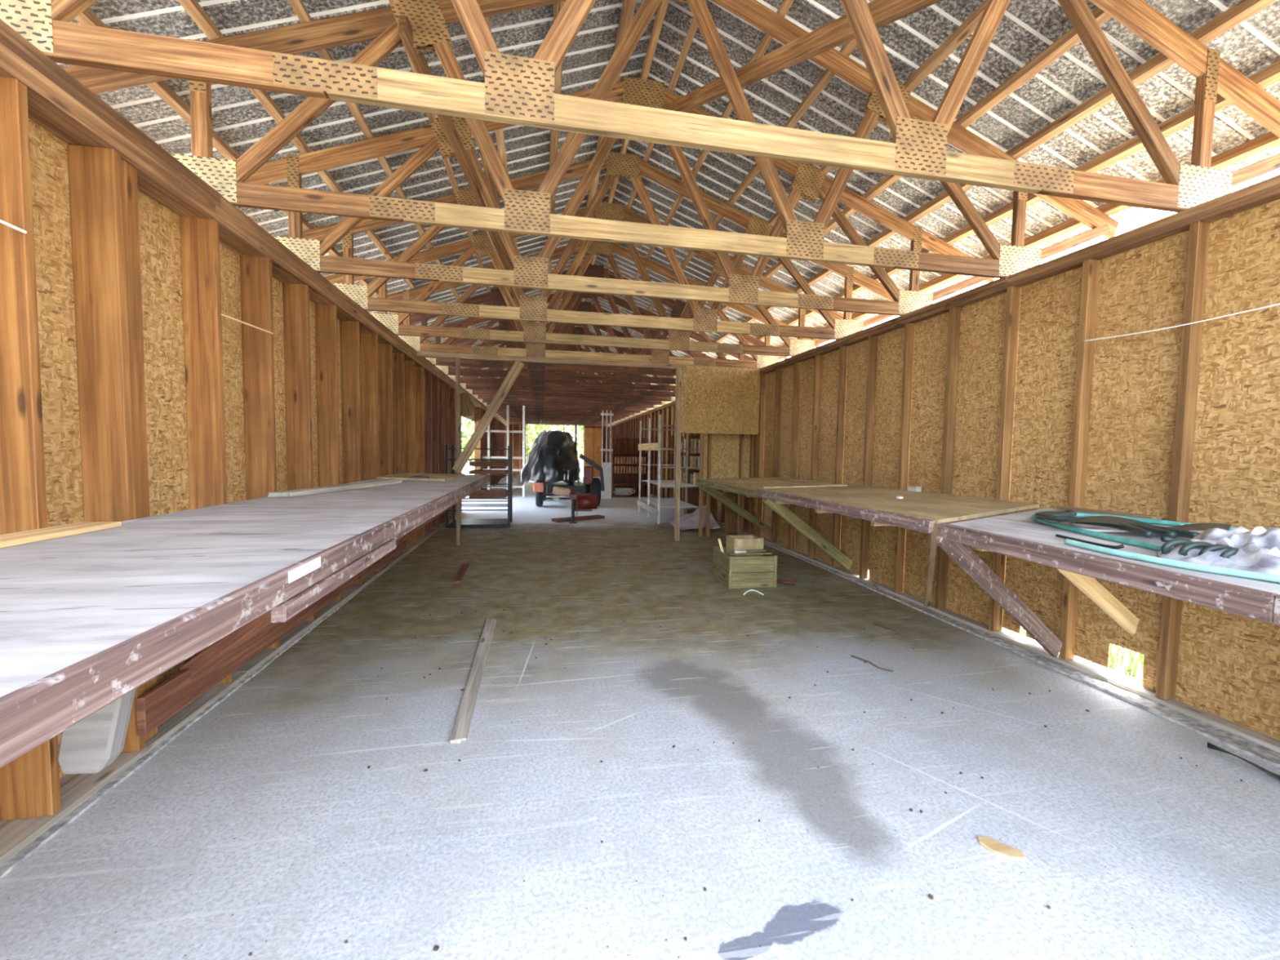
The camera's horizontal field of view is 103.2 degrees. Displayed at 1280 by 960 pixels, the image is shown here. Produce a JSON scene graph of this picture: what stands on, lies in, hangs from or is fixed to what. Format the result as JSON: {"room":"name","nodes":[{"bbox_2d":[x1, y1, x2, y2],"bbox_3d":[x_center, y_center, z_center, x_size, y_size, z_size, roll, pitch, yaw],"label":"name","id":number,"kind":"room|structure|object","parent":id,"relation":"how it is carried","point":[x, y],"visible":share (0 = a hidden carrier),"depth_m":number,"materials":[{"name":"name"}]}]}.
{"room":"workshop barn","nodes":[
{"label":"workshop barn","id":0,"kind":"room"},
{"bbox_2d":[0,76,506,821],"bbox_3d":[-4.808,-0.818,14.257,0.198,2.990,30.765,0,3,-11],"label":"wall","id":1,"kind":"structure","parent":0,"point":[127,392],"depth_m":2.76,"materials":[{"name":"orange wood"}]},
{"bbox_2d":[0,219,26,233],"bbox_3d":[-2.292,-0.928,1.809,0.010,0.017,0.200,0,3,-11],"label":"stick","id":2,"kind":"object","parent":1,"relation":"attached to","point":[6,224],"visible":1,"depth_m":1.86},
{"bbox_2d":[0,534,431,879],"bbox_3d":[-3.062,1.164,5.775,0.079,0.017,13.250,0,3,-11],"label":"trim","id":3,"kind":"structure","parent":1,"relation":"attached to","point":[11,863],"depth_m":2.28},
{"bbox_2d":[0,475,490,773],"bbox_3d":[-1.973,0.614,3.237,1.243,0.942,7.926,0,3,-11],"label":"workbench","id":4,"kind":"object","parent":1,"relation":"attached to","point":[87,620],"visible":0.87,"depth_m":1.33,"materials":[{"name":"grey wood"}]},
{"bbox_2d":[0,521,121,548],"bbox_3d":[-2.142,0.236,1.364,0.140,0.020,1.660,0,3,-11],"label":"board","id":5,"kind":"object","parent":4,"relation":"on","point":[9,540],"visible":1,"depth_m":1.92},
{"bbox_2d":[267,479,402,497],"bbox_3d":[-2.535,0.057,4.410,0.163,0.039,1.731,1,3,-1],"label":"board","id":6,"kind":"object","parent":4,"relation":"on","point":[297,492],"visible":1,"depth_m":4.05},
{"bbox_2d":[376,473,465,481],"bbox_3d":[-2.646,-0.037,6.143,0.860,0.026,1.350,0,3,-11],"label":"board","id":7,"kind":"object","parent":4,"relation":"on","point":[433,477],"visible":1,"depth_m":5.93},
{"bbox_2d":[221,313,273,333],"bbox_3d":[-2.588,-1.028,3.362,0.010,0.027,0.570,0,3,-10],"label":"stick","id":8,"kind":"object","parent":1,"relation":"attached to","point":[222,314],"visible":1,"depth_m":3.32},
{"bbox_2d":[0,484,497,865],"bbox_3d":[-4.829,0.650,14.380,0.198,0.048,30.850,0,3,-11],"label":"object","id":9,"kind":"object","parent":1,"relation":"attached to","point":[75,788],"depth_m":2.46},
{"bbox_2d":[0,18,506,426],"bbox_3d":[-4.789,-2.288,14.220,0.201,0.171,30.851,0,3,-11],"label":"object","id":10,"kind":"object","parent":1,"relation":"attached to","point":[58,102],"depth_m":2.60,"materials":[{"name":"wood"}]},
{"bbox_2d":[502,418,616,422],"bbox_3d":[-4.144,-4.048,26.409,8.086,2.026,0.051,0,3,-11],"label":"roof truss","id":11,"kind":"object","parent":10,"relation":"on","point":[503,419],"visible":0.1,"depth_m":26.45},
{"bbox_2d":[504,420,614,424],"bbox_3d":[-4.375,-4.117,27.605,8.086,2.026,0.051,0,3,-11],"label":"roof truss","id":12,"kind":"object","parent":10,"relation":"on","point":[504,420],"visible":0.07,"depth_m":27.62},
{"bbox_2d":[500,417,621,422],"bbox_3d":[-3.912,-3.979,25.213,8.086,2.026,0.051,0,3,-11],"label":"roof truss","id":13,"kind":"object","parent":10,"relation":"on","point":[500,417],"visible":0.09,"depth_m":25.25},
{"bbox_2d":[498,379,625,420],"bbox_3d":[-3.681,-3.909,24.017,8.086,2.026,0.051,0,3,-11],"label":"roof truss","id":14,"kind":"object","parent":10,"relation":"on","point":[512,416],"visible":0.09,"depth_m":24.03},
{"bbox_2d":[466,369,657,410],"bbox_3d":[-2.525,-3.562,18.038,8.086,2.026,0.051,0,3,-11],"label":"roof truss","id":15,"kind":"object","parent":10,"relation":"on","point":[580,372],"visible":0.15,"depth_m":18.11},
{"bbox_2d":[495,379,629,418],"bbox_3d":[-3.450,-3.840,22.822,8.086,2.026,0.051,0,3,-11],"label":"roof truss","id":16,"kind":"object","parent":10,"relation":"on","point":[515,415],"visible":0.13,"depth_m":22.85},
{"bbox_2d":[451,326,675,401],"bbox_3d":[-1.831,-3.354,14.450,8.086,2.026,0.051,0,3,-11],"label":"roof truss","id":17,"kind":"object","parent":10,"relation":"on","point":[577,330],"visible":0.33,"depth_m":14.46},
{"bbox_2d":[482,370,647,413],"bbox_3d":[-2.756,-3.632,19.234,8.086,2.026,0.051,0,3,-11],"label":"roof truss","id":18,"kind":"object","parent":10,"relation":"on","point":[575,372],"visible":0.13,"depth_m":19.29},
{"bbox_2d":[496,370,634,417],"bbox_3d":[-3.219,-3.771,21.626,8.086,2.026,0.051,0,3,-11],"label":"roof truss","id":19,"kind":"object","parent":10,"relation":"on","point":[497,412],"visible":0.06,"depth_m":21.63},
{"bbox_2d":[460,322,675,396],"bbox_3d":[-1.599,-3.285,13.255,8.086,2.026,0.051,0,3,-11],"label":"roof truss","id":20,"kind":"object","parent":10,"relation":"on","point":[508,344],"visible":0.29,"depth_m":13.23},
{"bbox_2d":[466,344,671,404],"bbox_3d":[-2.062,-3.424,15.646,8.086,2.026,0.051,0,3,-11],"label":"roof truss","id":21,"kind":"object","parent":10,"relation":"on","point":[601,348],"visible":0.21,"depth_m":15.69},
{"bbox_2d":[440,301,712,391],"bbox_3d":[-1.368,-3.216,12.059,8.086,2.026,0.051,0,3,-11],"label":"roof truss","id":22,"kind":"object","parent":10,"relation":"on","point":[584,306],"visible":0.48,"depth_m":12.01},
{"bbox_2d":[62,0,1119,278],"bbox_3d":[0.252,-2.729,3.688,8.087,2.024,0.051,0,3,-11],"label":"roof truss","id":23,"kind":"object","parent":10,"relation":"on","point":[524,212],"visible":0.66,"depth_m":3.54,"materials":[{"name":"wood"}]},
{"bbox_2d":[398,14,512,269],"bbox_3d":[-1.490,-2.678,4.504,0.047,0.691,2.586,1,3,1],"label":"diagonal brace","id":24,"kind":"object","parent":23,"relation":"attached to","point":[419,61],"visible":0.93,"depth_m":4.02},
{"bbox_2d":[400,263,786,376],"bbox_3d":[-0.906,-3.077,9.667,8.086,2.026,0.051,0,3,-11],"label":"roof truss","id":25,"kind":"object","parent":10,"relation":"on","point":[495,297],"visible":0.34,"depth_m":9.57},
{"bbox_2d":[243,75,994,315],"bbox_3d":[0.020,-2.798,4.884,8.087,2.024,0.051,0,3,-11],"label":"roof truss","id":26,"kind":"object","parent":10,"relation":"on","point":[808,182],"visible":0.78,"depth_m":4.77,"materials":[{"name":"wood"}]},
{"bbox_2d":[666,0,942,112],"bbox_3d":[1.078,-2.727,3.176,0.048,1.713,4.169,0,3,-23],"label":"diagonal brace","id":27,"kind":"object","parent":26,"relation":"attached to","point":[838,32],"visible":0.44,"depth_m":3.23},
{"bbox_2d":[0,0,1279,212],"bbox_3d":[0.483,-2.660,2.492,8.087,2.024,0.051,0,3,-11],"label":"roof truss","id":28,"kind":"object","parent":10,"relation":"on","point":[516,90],"visible":0.95,"depth_m":2.55,"materials":[{"name":"wood"}]},
{"bbox_2d":[135,539,405,736],"bbox_3d":[-2.865,1.008,4.804,0.038,0.189,4.813,0,3,-11],"label":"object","id":29,"kind":"object","parent":1,"relation":"attached to","point":[163,701],"visible":0.74,"depth_m":2.97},
{"bbox_2d":[460,392,477,417],"bbox_3d":[-4.130,-1.764,12.004,0.552,0.588,0.111,0,3,-11],"label":"curtain","id":30,"kind":"object","parent":1,"relation":"hanging from","point":[466,403],"visible":0.89,"depth_m":11.97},
{"bbox_2d":[509,422,608,474],"bbox_3d":[-4.825,-2.682,29.894,6.400,4.992,0.120,0,3,-11],"label":"wall","id":31,"kind":"structure","parent":0,"point":[515,438],"depth_m":29.55,"materials":[{"name":"brown wood"}]},
{"bbox_2d":[584,427,602,476],"bbox_3d":[-2.762,-1.630,30.211,1.050,2.880,0.060,0,3,-11],"label":"door","id":32,"kind":"structure","parent":31,"relation":"in","point":[593,437],"depth_m":30.19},
{"bbox_2d":[0,476,1279,959],"bbox_3d":[-1.957,0.835,14.947,6.350,0.300,31.450,0,3,-11],"label":"floor","id":33,"kind":"structure","parent":0,"point":[264,828],"depth_m":2.26,"materials":[{"name":"concrete"}]},
{"bbox_2d":[455,357,461,546],"bbox_3d":[-2.879,-0.434,8.039,0.060,2.965,0.060,0,3,-11],"label":"support post","id":34,"kind":"object","parent":33,"relation":"on","point":[457,359],"visible":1,"depth_m":7.99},
{"bbox_2d":[452,359,524,473],"bbox_3d":[-2.396,-1.011,8.028,1.097,1.815,0.046,0,3,-11],"label":"prop","id":35,"kind":"object","parent":34,"relation":"attached to","point":[517,366],"visible":1,"depth_m":8.01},
{"bbox_2d":[452,564,469,582],"bbox_3d":[-2.208,1.147,6.269,0.090,0.033,0.907,0,3,-12],"label":"scrap","id":36,"kind":"object","parent":33,"relation":"on","point":[459,576],"visible":1,"depth_m":6.19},
{"bbox_2d":[449,617,496,743],"bbox_3d":[-1.142,1.310,3.609,0.085,0.023,1.960,0,3,-11],"label":"board","id":37,"kind":"object","parent":33,"relation":"on","point":[463,722],"visible":1,"depth_m":3.23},
{"bbox_2d":[444,444,512,528],"bbox_3d":[-3.244,0.109,10.320,1.215,1.620,0.850,0,3,-11],"label":"rack","id":38,"kind":"object","parent":33,"relation":"on","point":[478,494],"visible":0.77,"depth_m":10.07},
{"bbox_2d":[482,404,524,497],"bbox_3d":[-4.426,-0.930,16.484,1.330,2.980,0.100,0,3,-11],"label":"frame","id":39,"kind":"object","parent":33,"relation":"on","point":[508,431],"visible":0.65,"depth_m":16.48,"materials":[{"name":"metal"}]},
{"bbox_2d":[498,475,518,490],"bbox_3d":[-4.837,0.139,18.660,0.700,0.587,0.600,0,3,-11],"label":"sack","id":40,"kind":"object","parent":33,"relation":"on","point":[504,480],"visible":0.5,"depth_m":18.48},
{"bbox_2d":[512,473,522,485],"bbox_3d":[-4.982,0.037,20.462,0.700,0.570,0.600,0,3,-11],"label":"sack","id":41,"kind":"object","parent":33,"relation":"on","point":[517,477],"visible":0.27,"depth_m":20.27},
{"bbox_2d":[517,424,604,506],"bbox_3d":[-2.291,-0.448,14.681,2.327,2.278,2.500,0,3,-11],"label":"tractor","id":42,"kind":"object","parent":33,"relation":"on","point":[552,460],"visible":0.95,"depth_m":13.81,"materials":[{"name":"plastic"}]},
{"bbox_2d":[533,482,543,492],"bbox_3d":[-2.682,0.193,13.398,0.270,0.250,0.060,0,3,-11],"label":"marker lamp","id":43,"kind":"object","parent":42,"relation":"attached to","point":[537,486],"depth_m":13.37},
{"bbox_2d":[551,486,597,523],"bbox_3d":[-1.528,0.502,11.658,1.023,0.738,1.822,0,3,-11],"label":"implement","id":44,"kind":"object","parent":33,"relation":"on","point":[580,501],"visible":1,"depth_m":11.33,"materials":[{"name":"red metal"}]},
{"bbox_2d":[551,515,604,522],"bbox_3d":[-1.367,0.862,11.349,1.221,0.060,0.260,-2,4,-39],"label":"plank","id":45,"kind":"object","parent":33,"relation":"on","point":[590,517],"visible":0.93,"depth_m":11.26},
{"bbox_2d":[600,410,613,498],"bbox_3d":[-1.078,-0.810,16.419,0.400,2.850,0.090,0,3,-11],"label":"pole stand","id":46,"kind":"object","parent":33,"relation":"on","point":[606,467],"visible":0.99,"depth_m":16.41,"materials":[{"name":"metal"}]},
{"bbox_2d":[601,546,639,548],"bbox_3d":[-0.303,1.078,8.114,0.604,0.015,0.111,0,3,-11],"label":"twig","id":47,"kind":"object","parent":33,"relation":"on","point":[636,546],"visible":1,"depth_m":8.09,"materials":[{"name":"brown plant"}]},
{"bbox_2d":[610,437,648,497],"bbox_3d":[-0.367,-0.417,17.207,1.260,2.000,0.520,0,3,-11],"label":"shelves","id":48,"kind":"object","parent":33,"relation":"on","point":[627,447],"visible":0.67,"depth_m":17.40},
{"bbox_2d":[613,488,635,495],"bbox_3d":[-0.527,0.397,17.221,0.762,0.260,0.251,0,3,-11],"label":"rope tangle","id":49,"kind":"object","parent":48,"relation":"on","point":[622,491],"visible":1,"depth_m":17.17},
{"bbox_2d":[637,414,700,524],"bbox_3d":[0.643,-0.278,11.963,0.990,2.330,2.240,0,3,-11],"label":"rack","id":50,"kind":"object","parent":33,"relation":"on","point":[664,503],"visible":0.77,"depth_m":11.80,"materials":[{"name":"metal"}]},
{"bbox_2d":[641,497,697,507],"bbox_3d":[0.660,0.528,12.013,0.830,0.014,2.120,0,3,-11],"label":"shelf","id":51,"kind":"object","parent":50,"relation":"attached to","point":[664,502],"depth_m":11.78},
{"bbox_2d":[642,480,698,486],"bbox_3d":[0.667,0.070,11.988,0.830,0.012,2.120,0,3,-11],"label":"shelf","id":52,"kind":"object","parent":50,"relation":"attached to","point":[663,482],"depth_m":11.72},
{"bbox_2d":[674,368,681,541],"bbox_3d":[0.656,-0.420,8.774,0.095,2.966,0.060,0,3,-11],"label":"support post","id":53,"kind":"object","parent":33,"relation":"on","point":[678,381],"visible":1,"depth_m":8.74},
{"bbox_2d":[417,351,686,369],"bbox_3d":[-1.360,-1.950,8.306,4.375,0.086,0.062,0,3,-11],"label":"cross beam","id":54,"kind":"structure","parent":53,"relation":"on","point":[420,353],"depth_m":8.26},
{"bbox_2d":[674,364,759,434],"bbox_3d":[1.367,-1.398,8.913,1.540,1.165,0.015,0,3,-11],"label":"sheet","id":55,"kind":"object","parent":54,"relation":"hanging from","point":[714,399],"visible":0.93,"depth_m":8.91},
{"bbox_2d":[667,505,720,529],"bbox_3d":[1.082,0.752,10.301,0.852,0.378,0.902,0,3,-11],"label":"plastic sheet","id":56,"kind":"object","parent":33,"relation":"on","point":[687,521],"visible":0.72,"depth_m":10.28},
{"bbox_2d":[670,433,742,533],"bbox_3d":[1.399,-0.094,11.844,0.350,2.000,4.300,0,3,-11],"label":"shelving","id":57,"kind":"object","parent":33,"relation":"on","point":[731,516],"visible":0.26,"depth_m":12.42,"materials":[{"name":"brown wood"}]},
{"bbox_2d":[680,455,684,466],"bbox_3d":[1.192,-0.478,12.924,0.310,0.290,0.140,0,3,-11],"label":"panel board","id":58,"kind":"object","parent":57,"relation":"on","point":[682,462],"visible":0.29,"depth_m":12.84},
{"bbox_2d":[680,470,684,482],"bbox_3d":[1.191,-0.085,12.918,0.310,0.306,0.084,0,3,-11],"label":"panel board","id":59,"kind":"object","parent":57,"relation":"on","point":[682,471],"visible":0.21,"depth_m":12.86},
{"bbox_2d":[680,442,684,452],"bbox_3d":[1.201,-0.827,12.885,0.310,0.250,0.099,0,3,-11],"label":"panel board","id":60,"kind":"object","parent":57,"relation":"on","point":[682,443],"visible":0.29,"depth_m":12.81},
{"bbox_2d":[689,474,693,484],"bbox_3d":[1.359,-0.011,12.049,0.310,0.258,0.107,0,3,-11],"label":"panel board","id":61,"kind":"object","parent":57,"relation":"on","point":[691,475],"visible":0.21,"depth_m":11.97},
{"bbox_2d":[690,439,694,452],"bbox_3d":[1.370,-0.810,12.009,0.310,0.318,0.115,0,3,-11],"label":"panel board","id":62,"kind":"object","parent":57,"relation":"on","point":[692,441],"visible":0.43,"depth_m":11.94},
{"bbox_2d":[689,456,699,466],"bbox_3d":[1.361,-0.425,12.050,0.310,0.285,0.156,0,3,-11],"label":"panel board","id":63,"kind":"object","parent":57,"relation":"on","point":[691,458],"visible":0.29,"depth_m":11.96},
{"bbox_2d":[693,457,697,466],"bbox_3d":[1.420,-0.391,11.740,0.310,0.252,0.122,0,3,-11],"label":"panel board","id":64,"kind":"object","parent":57,"relation":"on","point":[695,459],"visible":0.29,"depth_m":11.66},
{"bbox_2d":[693,472,699,485],"bbox_3d":[1.412,-0.017,11.775,0.310,0.300,0.151,0,3,-11],"label":"panel board","id":65,"kind":"object","parent":57,"relation":"on","point":[695,474],"visible":0.21,"depth_m":11.69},
{"bbox_2d":[694,439,700,452],"bbox_3d":[1.427,-0.790,11.715,0.310,0.311,0.116,0,3,-11],"label":"panel board","id":66,"kind":"object","parent":57,"relation":"on","point":[695,440],"visible":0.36,"depth_m":11.64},
{"bbox_2d":[712,546,777,589],"bbox_3d":[1.239,1.033,6.090,0.572,0.376,0.633,0,3,-9],"label":"wooden crate","id":67,"kind":"object","parent":33,"relation":"on","point":[754,571],"visible":0.95,"depth_m":5.80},
{"bbox_2d":[717,538,724,552],"bbox_3d":[0.979,0.816,6.103,0.032,0.209,0.122,-1,4,-28],"label":"wood offcut","id":68,"kind":"object","parent":67,"relation":"in","point":[718,540],"visible":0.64,"depth_m":6.11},
{"bbox_2d":[733,550,746,552],"bbox_3d":[1.167,0.839,5.896,0.141,0.040,0.038,0,3,-19],"label":"pipe offcut","id":69,"kind":"object","parent":67,"relation":"on","point":[738,551],"visible":0.78,"depth_m":5.89,"materials":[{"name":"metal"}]},
{"bbox_2d":[725,534,764,556],"bbox_3d":[1.266,0.815,6.156,0.372,0.266,0.272,0,3,-12],"label":"wooden box","id":70,"kind":"object","parent":67,"relation":"in","point":[750,542],"visible":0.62,"depth_m":6.05,"materials":[{"name":"brown wood"}]},
{"bbox_2d":[728,552,772,555],"bbox_3d":[1.276,0.850,5.856,0.500,0.012,0.040,0,3,-9],"label":"wood offcut","id":71,"kind":"object","parent":67,"relation":"on","point":[730,553],"visible":1,"depth_m":5.85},
{"bbox_2d":[746,549,766,552],"bbox_3d":[1.364,0.836,5.954,0.251,0.040,0.034,0,3,-16],"label":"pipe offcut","id":72,"kind":"object","parent":67,"relation":"on","point":[756,550],"visible":0.91,"depth_m":5.94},
{"bbox_2d":[248,555,1243,955],"bbox_3d":[0.233,1.295,4.419,4.482,0.006,6.413,0,3,-11],"label":"grit","id":73,"kind":"object","parent":33,"relation":"on","point":[436,948],"visible":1,"depth_m":2.49,"materials":[{"name":"black stone"}]},
{"bbox_2d":[743,589,763,595],"bbox_3d":[1.234,1.230,5.554,0.224,0.040,0.093,1,3,0],"label":"strap","id":74,"kind":"object","parent":33,"relation":"on","point":[751,589],"visible":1,"depth_m":5.56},
{"bbox_2d":[777,579,793,584],"bbox_3d":[1.722,1.211,6.014,0.189,0.040,0.040,2,3,21],"label":"bolt","id":75,"kind":"object","parent":33,"relation":"on","point":[780,581],"visible":1,"depth_m":6.00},
{"bbox_2d":[850,654,893,671],"bbox_3d":[1.696,1.349,3.735,0.042,0.017,0.330,-1,4,-34],"label":"twig","id":76,"kind":"object","parent":33,"relation":"on","point":[873,664],"visible":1,"depth_m":3.71,"materials":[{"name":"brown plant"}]},
{"bbox_2d":[874,623,895,631],"bbox_3d":[2.180,1.313,4.530,0.027,0.015,0.205,-1,4,-31],"label":"twig","id":77,"kind":"object","parent":33,"relation":"on","point":[874,624],"visible":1,"depth_m":4.51,"materials":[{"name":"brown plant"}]},
{"bbox_2d":[977,835,1024,859],"bbox_3d":[1.410,1.444,1.987,0.152,0.011,0.077,4,4,42],"label":"flake","id":78,"kind":"object","parent":33,"relation":"on","point":[993,845],"visible":1,"depth_m":1.98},
{"bbox_2d":[1207,742,1279,779],"bbox_3d":[3.127,1.432,2.328,0.086,0.048,0.766,0,3,-19],"label":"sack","id":79,"kind":"object","parent":33,"relation":"on","point":[1210,745],"visible":1,"depth_m":2.56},
{"bbox_2d":[56,0,1279,391],"bbox_3d":[-1.882,-3.759,14.724,8.400,1.571,31.308,0,3,-11],"label":"ceiling","id":80,"kind":"structure","parent":0,"point":[1037,95],"depth_m":4.15,"materials":[{"name":"wood"}]},
{"bbox_2d":[698,433,754,536],"bbox_3d":[1.610,-0.158,9.415,1.020,2.400,0.105,0,3,-11],"label":"wall","id":81,"kind":"structure","parent":0,"point":[722,455],"depth_m":9.42,"materials":[{"name":"brown wood"}]},
{"bbox_2d":[607,199,1279,740],"bbox_3d":[0.943,-0.805,15.443,0.108,2.970,30.910,0,3,-11],"label":"wall","id":82,"kind":"structure","parent":0,"point":[1002,397],"depth_m":3.68,"materials":[{"name":"brown wood"}]},
{"bbox_2d":[696,476,1039,607],"bbox_3d":[2.020,0.634,5.889,1.376,1.139,5.146,0,3,-11],"label":"workbench","id":83,"kind":"object","parent":82,"relation":"attached to","point":[920,511],"visible":0.91,"depth_m":4.52,"materials":[{"name":"brown wood"}]},
{"bbox_2d":[715,477,847,488],"bbox_3d":[1.866,0.031,6.984,1.120,0.059,1.820,0,3,-11],"label":"plywood offcut","id":84,"kind":"object","parent":83,"relation":"on","point":[759,482],"visible":0.93,"depth_m":6.71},
{"bbox_2d":[907,485,921,491],"bbox_3d":[2.812,0.089,5.201,0.060,0.052,0.120,0,3,-11],"label":"lid","id":85,"kind":"object","parent":83,"relation":"on","point":[912,488],"visible":1,"depth_m":5.17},
{"bbox_2d":[607,174,1279,427],"bbox_3d":[0.959,-2.296,15.331,0.112,0.101,30.850,0,3,-11],"label":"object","id":86,"kind":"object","parent":82,"relation":"attached to","point":[1266,191],"depth_m":3.70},
{"bbox_2d":[505,421,609,425],"bbox_3d":[-4.606,-4.187,28.801,8.086,2.026,0.051,0,3,-11],"label":"roof truss","id":87,"kind":"object","parent":86,"relation":"on","point":[505,421],"visible":0.08,"depth_m":28.87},
{"bbox_2d":[497,370,640,415],"bbox_3d":[-2.987,-3.701,20.430,8.086,2.026,0.051,0,3,-11],"label":"roof truss","id":88,"kind":"object","parent":86,"relation":"on","point":[498,410],"visible":0.09,"depth_m":20.46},
{"bbox_2d":[466,344,675,408],"bbox_3d":[-2.293,-3.493,16.842,8.086,2.026,0.051,0,3,-11],"label":"roof truss","id":89,"kind":"object","parent":86,"relation":"on","point":[571,348],"visible":0.15,"depth_m":16.85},
{"bbox_2d":[324,201,853,356],"bbox_3d":[-0.442,-2.937,7.276,8.087,2.024,0.051,0,3,-11],"label":"roof truss","id":90,"kind":"object","parent":86,"relation":"on","point":[480,245],"visible":0.7,"depth_m":7.18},
{"bbox_2d":[479,149,514,270],"bbox_3d":[-1.609,-2.676,6.405,0.050,1.059,3.582,1,3,-5],"label":"diagonal brace","id":91,"kind":"object","parent":90,"relation":"attached to","point":[488,175],"visible":0.07,"depth_m":4.96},
{"bbox_2d":[283,151,894,339],"bbox_3d":[-0.211,-2.868,6.080,8.087,2.024,0.051,0,3,-11],"label":"roof truss","id":92,"kind":"object","parent":86,"relation":"on","point":[627,166],"visible":0.64,"depth_m":6.04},
{"bbox_2d":[426,291,755,384],"bbox_3d":[-1.137,-3.146,10.863,8.086,2.026,0.051,0,3,-11],"label":"roof truss","id":93,"kind":"object","parent":86,"relation":"on","point":[532,374],"visible":0.36,"depth_m":10.82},
{"bbox_2d":[365,240,818,368],"bbox_3d":[-0.674,-3.007,8.471,8.087,2.024,0.051,0,3,-11],"label":"roof truss","id":94,"kind":"object","parent":86,"relation":"on","point":[597,247],"visible":0.47,"depth_m":8.44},
{"bbox_2d":[649,494,1279,768],"bbox_3d":[1.375,0.870,12.329,0.199,0.019,24.450,0,3,-11],"label":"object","id":95,"kind":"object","parent":82,"relation":"attached to","point":[1254,749],"depth_m":3.34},
{"bbox_2d":[649,493,1279,752],"bbox_3d":[0.917,0.676,15.491,0.108,0.049,30.850,0,3,-11],"label":"baseboard","id":96,"kind":"structure","parent":82,"relation":"attached to","point":[1267,741],"depth_m":3.61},
{"bbox_2d":[934,507,1279,657],"bbox_3d":[2.634,0.826,1.997,1.653,1.158,3.628,0,3,-11],"label":"workbench","id":97,"kind":"object","parent":82,"relation":"attached to","point":[1015,535],"depth_m":2.50,"materials":[{"name":"brown wood"}]},
{"bbox_2d":[1055,533,1124,549],"bbox_3d":[2.149,0.292,2.447,0.041,0.030,0.362,1,3,-1],"label":"bar","id":98,"kind":"object","parent":97,"relation":"on","point":[1121,546],"visible":0.81,"depth_m":2.39,"materials":[{"name":"black metal"}]},
{"bbox_2d":[1056,506,1161,519],"bbox_3d":[3.102,0.219,3.388,0.070,0.026,0.600,0,3,-9],"label":"board","id":99,"kind":"object","parent":97,"relation":"on","point":[1059,508],"visible":0.79,"depth_m":3.36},
{"bbox_2d":[1034,509,1199,537],"bbox_3d":[2.543,0.224,2.867,0.356,0.058,0.920,1,3,8],"label":"garden hose","id":100,"kind":"object","parent":97,"relation":"on","point":[1144,530],"visible":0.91,"depth_m":2.62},
{"bbox_2d":[1070,522,1183,532],"bbox_3d":[2.696,0.252,2.920,0.483,0.060,0.540,0,3,-11],"label":"tube","id":101,"kind":"object","parent":97,"relation":"on","point":[1071,523],"visible":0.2,"depth_m":2.76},
{"bbox_2d":[1031,512,1237,551],"bbox_3d":[2.770,0.278,2.678,0.804,0.061,1.505,1,3,8],"label":"tube","id":102,"kind":"object","parent":97,"relation":"on","point":[1125,540],"visible":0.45,"depth_m":2.80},
{"bbox_2d":[1063,538,1279,582],"bbox_3d":[2.136,0.329,1.984,0.088,0.028,1.006,0,3,-10],"label":"tube","id":103,"kind":"object","parent":97,"relation":"on","point":[1223,571],"visible":1,"depth_m":1.97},
{"bbox_2d":[1160,536,1238,558],"bbox_3d":[2.303,0.293,2.091,0.145,0.082,0.273,0,3,-11],"label":"corrugated hose","id":104,"kind":"object","parent":97,"relation":"on","point":[1188,544],"visible":0.71,"depth_m":2.08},
{"bbox_2d":[1157,526,1279,582],"bbox_3d":[2.680,0.273,1.904,1.036,0.189,0.979,0,3,-11],"label":"film","id":105,"kind":"object","parent":97,"relation":"on","point":[1259,548],"visible":0.82,"depth_m":2.01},
{"bbox_2d":[1083,303,1279,342],"bbox_3d":[3.342,-0.931,2.740,0.012,0.036,1.810,0,3,-11],"label":"wire","id":106,"kind":"object","parent":82,"relation":"attached to","point":[1276,304],"visible":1,"depth_m":3.04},
{"label":"outside","id":107,"kind":"structure","parent":0,"visible":0},
{"bbox_2d":[462,459,1144,679],"bbox_3d":[-7.137,-0.320,36.858,120.000,0.440,125.000,0,3,-11],"label":"ground","id":108,"kind":"structure","parent":107,"point":[467,468],"depth_m":4.13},
{"bbox_2d":[461,416,474,462],"bbox_3d":[-14.584,-4.612,40.788,5.013,7.484,5.055,0,3,-11],"label":"tree","id":109,"kind":"object","parent":108,"relation":"on","point":[467,425],"visible":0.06,"depth_m":39.53,"materials":[{"name":"green plant"}]},
{"bbox_2d":[525,424,548,463],"bbox_3d":[-9.302,-4.203,38.780,4.605,7.051,4.604,0,3,-11],"label":"tree","id":110,"kind":"object","parent":108,"relation":"on","point":[531,437],"visible":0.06,"depth_m":37.90,"materials":[{"name":"green plant"}]},
{"bbox_2d":[535,424,583,456],"bbox_3d":[-6.821,-5.018,45.297,5.360,8.037,5.439,0,3,-11],"label":"tree","id":111,"kind":"object","parent":108,"relation":"on","point":[580,446],"visible":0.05,"depth_m":44.37,"materials":[{"name":"green plant"}]},
{"bbox_2d":[578,425,583,446],"bbox_3d":[-2.654,-4.164,41.095,4.591,6.922,4.668,0,3,-11],"label":"tree","id":112,"kind":"object","parent":108,"relation":"on","point":[580,426],"visible":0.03,"depth_m":40.80,"materials":[{"name":"green plant"}]},
{"bbox_2d":[1020,628,1144,680],"bbox_3d":[4.325,1.235,4.165,2.078,0.400,2.162,0,3,-11],"label":"grass","id":113,"kind":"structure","parent":108,"relation":"on","point":[1140,658],"depth_m":3.79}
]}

